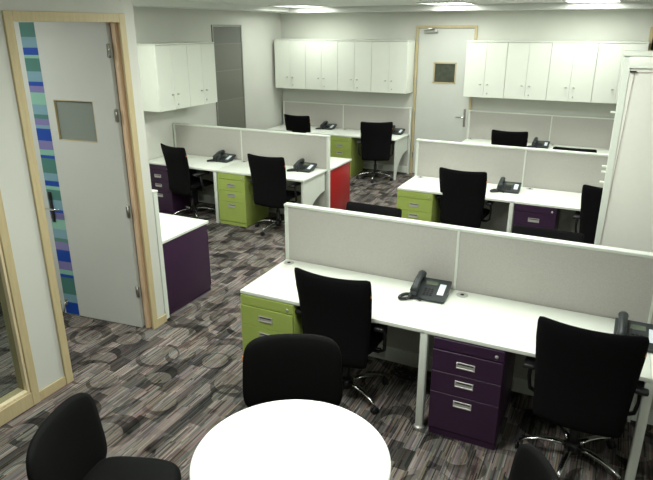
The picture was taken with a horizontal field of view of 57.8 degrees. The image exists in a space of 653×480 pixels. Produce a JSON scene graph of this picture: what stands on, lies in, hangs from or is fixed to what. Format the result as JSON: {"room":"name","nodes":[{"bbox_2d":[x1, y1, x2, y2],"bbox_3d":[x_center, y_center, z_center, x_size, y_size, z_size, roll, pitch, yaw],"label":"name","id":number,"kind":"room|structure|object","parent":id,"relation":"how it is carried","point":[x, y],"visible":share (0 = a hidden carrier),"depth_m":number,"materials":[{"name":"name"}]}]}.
{"room":"open-plan office","nodes":[
{"label":"open-plan office","id":0,"kind":"room"},
{"bbox_2d":[13,21,60,299],"bbox_3d":[-2.643,-0.774,5.352,2.377,2.830,0.100,9,22,24],"label":"wall","id":1,"kind":"structure","parent":0,"point":[13,21],"depth_m":5.27,"materials":[{"name":"paint"}]},
{"bbox_2d":[1,10,157,383],"bbox_3d":[-2.150,-0.370,4.580,0.991,2.590,1.000,9,22,24],"label":"door","id":2,"kind":"structure","parent":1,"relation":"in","point":[76,70],"depth_m":4.79,"materials":[{"name":"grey wood"}]},
{"bbox_2d":[0,0,164,390],"bbox_3d":[-2.675,0.207,2.613,0.110,2.830,5.360,9,22,24],"label":"wall","id":3,"kind":"structure","parent":0,"point":[15,184],"depth_m":3.99,"materials":[{"name":"paint"}]},
{"bbox_2d":[0,190,40,426],"bbox_3d":[-2.461,0.189,3.064,0.138,2.560,1.722,9,22,24],"label":"window","id":4,"kind":"structure","parent":3,"relation":"in","point":[19,400],"depth_m":3.96,"materials":[{"name":"brown wood"}]},
{"bbox_2d":[39,314,166,399],"bbox_3d":[-1.782,0.893,4.781,0.112,0.075,1.350,9,22,24],"label":"baseboard","id":5,"kind":"structure","parent":3,"relation":"attached to","point":[48,390],"depth_m":4.30,"materials":[{"name":"brown wood"}]},
{"bbox_2d":[133,6,282,159],"bbox_3d":[-3.486,-1.144,6.387,0.100,2.830,11.860,9,22,24],"label":"wall","id":6,"kind":"structure","parent":0,"point":[263,100],"depth_m":9.44,"materials":[{"name":"paint"}]},
{"bbox_2d":[137,43,190,111],"bbox_3d":[-2.238,-2.218,8.028,0.468,0.857,0.636,9,22,24],"label":"upper cabinet","id":7,"kind":"object","parent":6,"relation":"attached to","point":[163,67],"visible":0.96,"depth_m":7.83,"materials":[{"name":"laminate"}]},
{"bbox_2d":[162,42,216,106],"bbox_3d":[-1.960,-2.411,8.566,0.468,0.857,0.636,9,22,24],"label":"upper cabinet","id":8,"kind":"object","parent":6,"relation":"attached to","point":[200,55],"visible":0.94,"depth_m":8.46,"materials":[{"name":"laminate"}]},
{"bbox_2d":[211,25,245,127],"bbox_3d":[-1.603,-2.268,9.949,0.020,2.540,0.820,9,22,24],"label":"door","id":9,"kind":"structure","parent":6,"relation":"in","point":[227,39],"depth_m":9.79,"materials":[{"name":"grey glass"}]},
{"bbox_2d":[0,168,652,479],"bbox_3d":[0.408,0.809,5.194,8.860,0.050,12.060,9,22,24],"label":"floor","id":10,"kind":"structure","parent":0,"point":[157,393],"depth_m":4.29,"materials":[{"name":"carpet"}]},
{"bbox_2d":[25,392,180,479],"bbox_3d":[-0.978,1.202,2.739,0.536,0.872,0.568,2,20,6],"label":"chair","id":11,"kind":"object","parent":10,"relation":"on","point":[70,443],"visible":1,"depth_m":2.79,"materials":[{"name":"black fabric"}]},
{"bbox_2d":[152,189,169,318],"bbox_3d":[-2.524,-0.026,5.681,2.408,1.200,0.064,9,22,24],"label":"screen","id":12,"kind":"object","parent":10,"relation":"on","point":[154,192],"visible":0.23,"depth_m":5.16,"materials":[{"name":"fabric"}]},
{"bbox_2d":[149,164,197,214],"bbox_3d":[-2.225,-0.792,8.560,0.430,0.700,0.572,9,22,24],"label":"drawer pedestal","id":13,"kind":"object","parent":10,"relation":"on","point":[169,202],"visible":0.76,"depth_m":8.33,"materials":[{"name":"purple metal"}]},
{"bbox_2d":[162,224,210,314],"bbox_3d":[-1.492,0.236,5.688,0.430,0.700,0.652,9,22,24],"label":"drawer pedestal","id":14,"kind":"object","parent":10,"relation":"on","point":[186,256],"visible":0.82,"depth_m":5.57,"materials":[{"name":"purple metal"}]},
{"bbox_2d":[159,213,208,243],"bbox_3d":[-1.832,-0.165,5.709,1.198,0.032,0.675,9,22,24],"label":"desk","id":15,"kind":"object","parent":14,"relation":"on","point":[172,226],"visible":0.15,"depth_m":5.60,"materials":[{"name":"white laminate"}]},
{"bbox_2d":[160,143,215,218],"bbox_3d":[-1.886,-0.829,8.173,0.652,1.030,0.630,16,25,38],"label":"office chair","id":16,"kind":"object","parent":10,"relation":"on","point":[180,181],"visible":0.87,"depth_m":7.95,"materials":[{"name":"black fabric"}]},
{"bbox_2d":[149,154,241,222],"bbox_3d":[-1.862,-0.768,8.436,1.230,0.737,0.678,9,22,24],"label":"desk","id":17,"kind":"object","parent":10,"relation":"on","point":[197,162],"visible":0.49,"depth_m":8.11,"materials":[{"name":"white laminate"}]},
{"bbox_2d":[149,154,241,171],"bbox_3d":[-1.875,-1.102,8.334,1.193,0.025,0.660,9,22,24],"label":"countertop","id":18,"kind":"structure","parent":17,"relation":"on","point":[197,162],"depth_m":8.23,"materials":[{"name":"white laminate"}]},
{"bbox_2d":[207,150,235,162],"bbox_3d":[-1.484,-1.174,8.301,0.314,0.134,0.295,9,22,24],"label":"desk phone","id":19,"kind":"object","parent":17,"relation":"on","point":[220,156],"visible":1,"depth_m":8.29,"materials":[{"name":"black plastic"}]},
{"bbox_2d":[217,172,268,226],"bbox_3d":[-1.126,-0.611,8.051,0.430,0.700,0.572,9,22,24],"label":"drawer pedestal","id":20,"kind":"object","parent":10,"relation":"on","point":[237,207],"visible":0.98,"depth_m":7.82,"materials":[{"name":"green metal"}]},
{"bbox_2d":[172,123,330,213],"bbox_3d":[-1.106,-0.989,8.402,2.553,1.175,0.064,9,22,24],"label":"screen","id":21,"kind":"object","parent":10,"relation":"on","point":[200,140],"visible":0.5,"depth_m":8.21,"materials":[{"name":"fabric"}]},
{"bbox_2d":[214,160,326,204],"bbox_3d":[-0.739,-0.598,7.928,1.328,0.717,0.660,9,22,24],"label":"desk","id":22,"kind":"object","parent":10,"relation":"on","point":[312,183],"visible":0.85,"depth_m":7.65,"materials":[{"name":"white laminate"}]},
{"bbox_2d":[214,160,326,181],"bbox_3d":[-0.740,-0.917,7.814,1.328,0.025,0.660,9,22,24],"label":"countertop","id":23,"kind":"structure","parent":22,"relation":"on","point":[240,168],"depth_m":7.71,"materials":[{"name":"white laminate"}]},
{"bbox_2d":[287,158,316,171],"bbox_3d":[-0.328,-0.974,7.740,0.314,0.134,0.295,9,22,24],"label":"desk phone","id":24,"kind":"object","parent":22,"relation":"on","point":[300,165],"visible":1,"depth_m":7.73,"materials":[{"name":"black plastic"}]},
{"bbox_2d":[240,294,302,352],"bbox_3d":[-0.303,0.666,4.485,0.430,0.700,0.572,9,22,24],"label":"drawer pedestal","id":25,"kind":"object","parent":10,"relation":"on","point":[260,316],"visible":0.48,"depth_m":4.18,"materials":[{"name":"green metal"}]},
{"bbox_2d":[247,153,300,235],"bbox_3d":[-0.635,-0.620,7.586,0.652,1.030,0.630,10,22,26],"label":"office chair","id":26,"kind":"object","parent":10,"relation":"on","point":[268,174],"visible":0.91,"depth_m":7.34,"materials":[{"name":"black fabric"}]},
{"bbox_2d":[190,400,390,479],"bbox_3d":[-0.152,1.289,2.684,0.860,0.740,0.860,9,22,24],"label":"round table","id":27,"kind":"object","parent":10,"relation":"on","point":[281,439],"visible":1,"depth_m":2.63,"materials":[{"name":"white laminate"}]},
{"bbox_2d":[242,334,342,407],"bbox_3d":[-0.188,1.023,3.236,0.568,0.872,0.536,0,20,-1],"label":"chair","id":28,"kind":"object","parent":10,"relation":"on","point":[276,367],"visible":0.52,"depth_m":3.34,"materials":[{"name":"black fabric"}]},
{"bbox_2d":[284,114,310,132],"bbox_3d":[-0.420,-1.823,10.942,0.652,1.030,0.630,11,22,27],"label":"office chair","id":29,"kind":"object","parent":10,"relation":"on","point":[299,124],"visible":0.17,"depth_m":10.59,"materials":[{"name":"black fabric"}]},
{"bbox_2d":[266,124,340,134],"bbox_3d":[-0.392,-1.713,11.071,1.295,0.737,0.678,9,22,24],"label":"desk","id":30,"kind":"object","parent":10,"relation":"on","point":[280,127],"visible":0.3,"depth_m":10.85,"materials":[{"name":"white laminate"}]},
{"bbox_2d":[315,121,336,129],"bbox_3d":[-0.011,-2.119,10.935,0.314,0.134,0.295,9,22,24],"label":"desk phone","id":31,"kind":"object","parent":30,"relation":"on","point":[325,125],"visible":1,"depth_m":10.92,"materials":[{"name":"black plastic"}]},
{"bbox_2d":[330,162,349,209],"bbox_3d":[0.003,-0.731,8.384,0.430,0.700,0.672,9,22,24],"label":"drawer pedestal","id":32,"kind":"object","parent":10,"relation":"on","point":[339,176],"visible":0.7,"depth_m":8.28,"materials":[{"name":"red metal"}]},
{"bbox_2d":[330,157,351,170],"bbox_3d":[-0.402,-1.143,8.433,1.358,0.032,0.700,9,22,24],"label":"desk","id":33,"kind":"object","parent":32,"relation":"on","point":[335,162],"visible":0.2,"depth_m":8.28,"materials":[{"name":"white laminate"}]},
{"bbox_2d":[294,267,388,414],"bbox_3d":[0.135,0.625,4.109,0.652,1.030,0.630,9,22,24],"label":"office chair","id":34,"kind":"object","parent":10,"relation":"on","point":[339,310],"visible":0.76,"depth_m":3.83,"materials":[{"name":"black fabric"}]},
{"bbox_2d":[240,259,451,429],"bbox_3d":[0.153,0.700,4.335,1.394,0.737,0.691,9,22,24],"label":"desk","id":35,"kind":"object","parent":10,"relation":"on","point":[279,283],"visible":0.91,"depth_m":4.10,"materials":[{"name":"white laminate"}]},
{"bbox_2d":[240,259,451,332],"bbox_3d":[0.140,0.365,4.232,1.357,0.025,0.673,9,22,24],"label":"countertop","id":36,"kind":"structure","parent":35,"relation":"on","point":[279,283],"depth_m":4.18,"materials":[{"name":"white laminate"}]},
{"bbox_2d":[398,270,451,303],"bbox_3d":[0.681,0.327,4.105,0.314,0.134,0.295,8,21,22],"label":"desk phone","id":37,"kind":"object","parent":35,"relation":"on","point":[422,288],"visible":1,"depth_m":4.09,"materials":[{"name":"plastic"}]},
{"bbox_2d":[330,136,362,176],"bbox_3d":[0.357,-1.555,10.683,0.430,0.700,0.572,9,22,24],"label":"drawer pedestal","id":38,"kind":"object","parent":10,"relation":"on","point":[340,147],"visible":0.67,"depth_m":10.43,"materials":[{"name":"green metal"}]},
{"bbox_2d":[283,100,411,173],"bbox_3d":[0.332,-1.942,11.050,2.578,1.180,0.064,9,22,24],"label":"screen","id":39,"kind":"object","parent":10,"relation":"on","point":[346,116],"visible":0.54,"depth_m":10.84,"materials":[{"name":"fabric"}]},
{"bbox_2d":[328,129,408,179],"bbox_3d":[0.742,-1.541,10.558,1.288,0.717,0.660,9,22,24],"label":"desk","id":40,"kind":"object","parent":10,"relation":"on","point":[401,141],"visible":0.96,"depth_m":10.28,"materials":[{"name":"white laminate"}]},
{"bbox_2d":[328,129,408,140],"bbox_3d":[0.741,-1.860,10.443,1.288,0.025,0.660,9,22,24],"label":"countertop","id":41,"kind":"structure","parent":40,"relation":"on","point":[353,133],"depth_m":10.38,"materials":[{"name":"white laminate"}]},
{"bbox_2d":[392,125,404,134],"bbox_3d":[1.189,-1.934,10.416,0.314,0.134,0.295,9,22,24],"label":"desk phone","id":42,"kind":"object","parent":40,"relation":"on","point":[397,131],"visible":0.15,"depth_m":10.42,"materials":[{"name":"black plastic"}]},
{"bbox_2d":[346,202,401,217],"bbox_3d":[0.313,0.230,5.256,0.652,0.999,0.630,10,22,26],"label":"office chair","id":43,"kind":"object","parent":10,"relation":"on","point":[351,206],"visible":0.06,"depth_m":5.32,"materials":[{"name":"black fabric"}]},
{"bbox_2d":[356,122,394,182],"bbox_3d":[0.846,-1.554,10.188,0.652,1.030,0.630,1,20,4],"label":"office chair","id":44,"kind":"object","parent":10,"relation":"on","point":[376,141],"visible":0.98,"depth_m":9.93,"materials":[{"name":"black fabric"}]},
{"bbox_2d":[391,366,417,380],"bbox_3d":[0.595,1.007,4.471,0.201,0.050,0.108,9,22,24],"label":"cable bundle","id":45,"kind":"object","parent":10,"relation":"on","point":[397,369],"visible":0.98,"depth_m":4.46,"materials":[{"name":"black plastic"}]},
{"bbox_2d":[397,190,442,223],"bbox_3d":[1.143,-0.306,7.194,0.430,0.700,0.572,9,22,24],"label":"drawer pedestal","id":46,"kind":"object","parent":10,"relation":"on","point":[421,206],"visible":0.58,"depth_m":6.89,"materials":[{"name":"green metal"}]},
{"bbox_2d":[397,175,516,232],"bbox_3d":[1.576,-0.275,7.050,1.339,0.737,0.691,9,22,24],"label":"desk","id":47,"kind":"object","parent":10,"relation":"on","point":[423,184],"visible":0.61,"depth_m":6.84,"materials":[{"name":"white laminate"}]},
{"bbox_2d":[397,175,516,202],"bbox_3d":[1.563,-0.609,6.948,1.302,0.025,0.673,9,22,24],"label":"countertop","id":48,"kind":"structure","parent":47,"relation":"on","point":[431,185],"depth_m":6.89,"materials":[{"name":"white laminate"}]},
{"bbox_2d":[490,177,521,193],"bbox_3d":[2.046,-0.624,6.757,0.314,0.134,0.295,8,21,22],"label":"desk phone","id":49,"kind":"object","parent":47,"relation":"on","point":[503,186],"visible":1,"depth_m":6.74,"materials":[{"name":"black plastic"}]},
{"bbox_2d":[435,167,494,227],"bbox_3d":[1.609,-0.359,6.851,0.652,1.030,0.630,11,22,27],"label":"office chair","id":50,"kind":"object","parent":10,"relation":"on","point":[462,200],"visible":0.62,"depth_m":6.59,"materials":[{"name":"black fabric"}]},
{"bbox_2d":[284,202,652,424],"bbox_3d":[1.361,0.543,4.096,3.748,1.190,0.064,9,22,24],"label":"screen","id":51,"kind":"object","parent":10,"relation":"on","point":[592,279],"visible":0.43,"depth_m":4.12,"materials":[{"name":"fabric"}]},
{"bbox_2d":[374,349,384,356],"bbox_3d":[0.421,0.886,4.670,0.090,0.070,0.004,9,22,24],"label":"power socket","id":52,"kind":"object","parent":51,"relation":"attached to","point":[382,354],"depth_m":4.67,"materials":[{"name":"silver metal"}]},
{"bbox_2d":[428,336,515,449],"bbox_3d":[0.973,0.874,3.901,0.430,0.700,0.572,9,22,24],"label":"drawer pedestal","id":53,"kind":"object","parent":10,"relation":"on","point":[471,384],"visible":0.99,"depth_m":3.66,"materials":[{"name":"purple metal"}]},
{"bbox_2d":[462,138,545,148],"bbox_3d":[2.843,-1.187,9.594,1.345,0.737,0.688,9,22,24],"label":"desk","id":54,"kind":"object","parent":10,"relation":"on","point":[468,140],"visible":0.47,"depth_m":9.73,"materials":[{"name":"white laminate"}]},
{"bbox_2d":[527,137,549,147],"bbox_3d":[3.309,-1.517,9.246,0.314,0.134,0.295,9,22,24],"label":"desk phone","id":55,"kind":"object","parent":54,"relation":"on","point":[536,143],"visible":0.91,"depth_m":9.22,"materials":[{"name":"black plastic"}]},
{"bbox_2d":[491,130,527,146],"bbox_3d":[2.865,-1.242,9.312,0.652,1.030,0.630,8,21,22],"label":"office chair","id":56,"kind":"object","parent":10,"relation":"on","point":[505,138],"visible":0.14,"depth_m":8.94,"materials":[{"name":"black fabric"}]},
{"bbox_2d":[415,139,608,232],"bbox_3d":[2.699,-0.443,6.852,3.502,1.185,0.064,9,22,24],"label":"screen","id":57,"kind":"object","parent":10,"relation":"on","point":[550,169],"visible":0.27,"depth_m":6.93,"materials":[{"name":"fabric"}]},
{"bbox_2d":[508,443,559,479],"bbox_3d":[0.630,1.319,2.407,0.536,0.872,0.568,0,20,0],"label":"chair","id":58,"kind":"object","parent":10,"relation":"on","point":[529,463],"visible":1,"depth_m":2.43,"materials":[{"name":"black fabric"}]},
{"bbox_2d":[512,203,560,229],"bbox_3d":[2.345,-0.110,6.643,0.430,0.700,0.572,9,22,24],"label":"drawer pedestal","id":59,"kind":"object","parent":10,"relation":"on","point":[524,215],"visible":0.42,"depth_m":6.33,"materials":[{"name":"purple metal"}]},
{"bbox_2d":[424,289,652,479],"bbox_3d":[1.326,0.891,3.797,1.286,0.737,0.691,9,22,24],"label":"desk","id":60,"kind":"object","parent":10,"relation":"on","point":[507,325],"visible":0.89,"depth_m":3.71,"materials":[{"name":"white laminate"}]},
{"bbox_2d":[424,289,650,382],"bbox_3d":[1.313,0.557,3.695,1.249,0.025,0.673,9,22,24],"label":"countertop","id":61,"kind":"structure","parent":60,"relation":"on","point":[507,325],"depth_m":3.75,"materials":[{"name":"white laminate"}]},
{"bbox_2d":[613,311,652,352],"bbox_3d":[1.802,0.547,3.488,0.314,0.134,0.295,9,22,24],"label":"desk phone","id":62,"kind":"object","parent":60,"relation":"on","point":[623,326],"visible":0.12,"depth_m":3.53,"materials":[{"name":"black plastic"}]},
{"bbox_2d":[466,110,613,148],"bbox_3d":[3.576,-1.423,9.571,2.653,1.195,0.064,9,22,24],"label":"screen","id":63,"kind":"object","parent":10,"relation":"on","point":[568,130],"visible":0.18,"depth_m":9.44,"materials":[{"name":"fabric"}]},
{"bbox_2d":[512,187,581,210],"bbox_3d":[2.747,-0.084,6.514,1.335,0.737,0.691,9,22,24],"label":"desk","id":64,"kind":"object","parent":10,"relation":"on","point":[526,196],"visible":0.51,"depth_m":6.48,"materials":[{"name":"white laminate"}]},
{"bbox_2d":[512,225,583,242],"bbox_3d":[1.649,0.458,4.624,0.652,0.994,0.630,8,21,22],"label":"office chair","id":65,"kind":"object","parent":10,"relation":"on","point":[524,230],"visible":0.04,"depth_m":4.69,"materials":[{"name":"black fabric"}]},
{"bbox_2d":[553,146,596,152],"bbox_3d":[3.131,-0.649,7.678,0.652,1.014,0.630,9,22,24],"label":"office chair","id":66,"kind":"object","parent":10,"relation":"on","point":[555,147],"visible":0.05,"depth_m":7.74,"materials":[{"name":"black fabric"}]},
{"bbox_2d":[546,144,608,153],"bbox_3d":[4.008,-0.997,9.060,1.315,0.737,0.688,9,22,24],"label":"desk","id":67,"kind":"object","parent":10,"relation":"on","point":[599,150],"visible":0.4,"depth_m":9.16,"materials":[{"name":"white laminate"}]},
{"bbox_2d":[515,316,648,479],"bbox_3d":[1.490,0.859,3.451,0.652,1.030,0.630,10,22,25],"label":"office chair","id":68,"kind":"object","parent":10,"relation":"on","point":[587,381],"visible":0.99,"depth_m":3.20,"materials":[{"name":"black fabric"}]},
{"bbox_2d":[573,184,602,243],"bbox_3d":[2.892,-0.097,6.117,0.652,1.030,0.630,11,22,27],"label":"office chair","id":69,"kind":"object","parent":10,"relation":"on","point":[591,196],"visible":0.16,"depth_m":5.93,"materials":[{"name":"black fabric"}]},
{"bbox_2d":[594,50,652,251],"bbox_3d":[2.951,-0.230,4.564,1.593,2.327,0.566,9,22,24],"label":"cabinet","id":70,"kind":"object","parent":10,"relation":"on","point":[625,219],"visible":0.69,"depth_m":4.67,"materials":[{"name":"white metal"}]},
{"bbox_2d":[650,352,652,382],"bbox_3d":[2.374,1.062,3.317,1.115,0.737,0.691,9,22,24],"label":"desk","id":71,"kind":"object","parent":10,"relation":"on","point":[651,354],"visible":0.45,"depth_m":3.28,"materials":[{"name":"white laminate"}]},
{"bbox_2d":[175,0,652,5],"bbox_3d":[0.406,-1.916,4.217,8.860,0.080,12.060,9,22,24],"label":"ceiling","id":72,"kind":"structure","parent":0,"point":[244,2],"depth_m":8.18,"materials":[{"name":"paint"}]},
{"bbox_2d":[268,5,331,7],"bbox_3d":[-0.423,-3.834,9.711,0.680,0.012,0.940,9,22,24],"label":"recessed light","id":73,"kind":"object","parent":72,"relation":"in","point":[291,6],"visible":1,"depth_m":9.67,"materials":[{"name":"white plastic"}]},
{"bbox_2d":[416,2,478,4],"bbox_3d":[1.789,-3.473,8.697,0.680,0.012,0.940,9,22,24],"label":"recessed light","id":74,"kind":"object","parent":72,"relation":"in","point":[426,3],"visible":0.91,"depth_m":8.60,"materials":[{"name":"white plastic"}]},
{"bbox_2d":[562,0,621,2],"bbox_3d":[3.552,-3.186,7.889,0.680,0.012,0.940,9,22,24],"label":"recessed light","id":75,"kind":"object","parent":72,"relation":"in","point":[567,1],"visible":1,"depth_m":8.08,"materials":[{"name":"white plastic"}]},
{"bbox_2d":[570,0,619,1],"bbox_3d":[3.552,-3.189,7.888,0.640,0.003,0.900,9,22,24],"label":"diffuser","id":76,"kind":"object","parent":75,"relation":"attached to","point":[570,0],"depth_m":7.87,"materials":[{"name":"white plastic"}]},
{"bbox_2d":[281,9,652,168],"bbox_3d":[3.028,-2.328,9.673,8.760,2.830,0.120,9,22,24],"label":"wall","id":77,"kind":"structure","parent":0,"point":[595,24],"depth_m":9.56,"materials":[{"name":"paint"}]},
{"bbox_2d":[274,39,305,88],"bbox_3d":[-0.587,-3.245,10.891,0.636,0.857,0.413,9,22,24],"label":"upper cabinet","id":78,"kind":"object","parent":77,"relation":"attached to","point":[290,63],"visible":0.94,"depth_m":10.73,"materials":[{"name":"laminate"}]},
{"bbox_2d":[305,39,339,90],"bbox_3d":[-0.015,-3.152,10.629,0.636,0.857,0.413,9,22,24],"label":"upper cabinet","id":79,"kind":"object","parent":77,"relation":"attached to","point":[321,55],"visible":0.93,"depth_m":10.47,"materials":[{"name":"laminate"}]},
{"bbox_2d":[338,39,379,91],"bbox_3d":[0.557,-3.058,10.367,0.636,0.857,0.413,9,22,24],"label":"upper cabinet","id":80,"kind":"object","parent":77,"relation":"attached to","point":[354,55],"visible":0.94,"depth_m":10.21,"materials":[{"name":"laminate"}]},
{"bbox_2d":[132,0,652,12],"bbox_3d":[1.309,-2.657,6.532,7.960,0.088,6.500,9,22,24],"label":"trim","id":81,"kind":"structure","parent":77,"relation":"attached to","point":[136,3],"depth_m":8.85,"materials":[{"name":"paint"}]},
{"bbox_2d":[371,39,414,93],"bbox_3d":[1.129,-2.965,10.105,0.636,0.857,0.413,9,22,24],"label":"upper cabinet","id":82,"kind":"object","parent":77,"relation":"attached to","point":[392,71],"visible":1,"depth_m":9.96,"materials":[{"name":"laminate"}]},
{"bbox_2d":[410,25,477,173],"bbox_3d":[1.984,-2.336,10.152,1.015,2.525,0.178,9,22,24],"label":"door","id":83,"kind":"structure","parent":77,"relation":"in","point":[440,107],"depth_m":10.04,"materials":[{"name":"white wood"}]},
{"bbox_2d":[463,40,512,97],"bbox_3d":[2.568,-2.730,9.445,0.636,0.857,0.413,9,22,24],"label":"upper cabinet","id":84,"kind":"object","parent":77,"relation":"attached to","point":[486,60],"visible":0.94,"depth_m":9.29,"materials":[{"name":"laminate"}]},
{"bbox_2d":[503,40,552,99],"bbox_3d":[3.140,-2.637,9.183,0.636,0.857,0.413,9,22,24],"label":"upper cabinet","id":85,"kind":"object","parent":77,"relation":"attached to","point":[528,62],"visible":0.94,"depth_m":9.03,"materials":[{"name":"laminate"}]},
{"bbox_2d":[546,41,599,101],"bbox_3d":[3.712,-2.544,8.921,0.636,0.857,0.413,9,22,24],"label":"upper cabinet","id":86,"kind":"object","parent":77,"relation":"attached to","point":[572,70],"visible":0.96,"depth_m":8.76,"materials":[{"name":"laminate"}]},
{"bbox_2d":[591,41,648,103],"bbox_3d":[4.284,-2.450,8.659,0.636,0.857,0.413,9,22,24],"label":"upper cabinet","id":87,"kind":"object","parent":77,"relation":"attached to","point":[610,59],"visible":0.63,"depth_m":8.55,"materials":[{"name":"laminate"}]},
{"bbox_2d":[648,27,652,50],"bbox_3d":[5.141,-2.385,8.537,1.040,1.300,0.120,9,22,24],"label":"window","id":88,"kind":"structure","parent":77,"relation":"in","point":[650,48],"depth_m":8.54,"materials":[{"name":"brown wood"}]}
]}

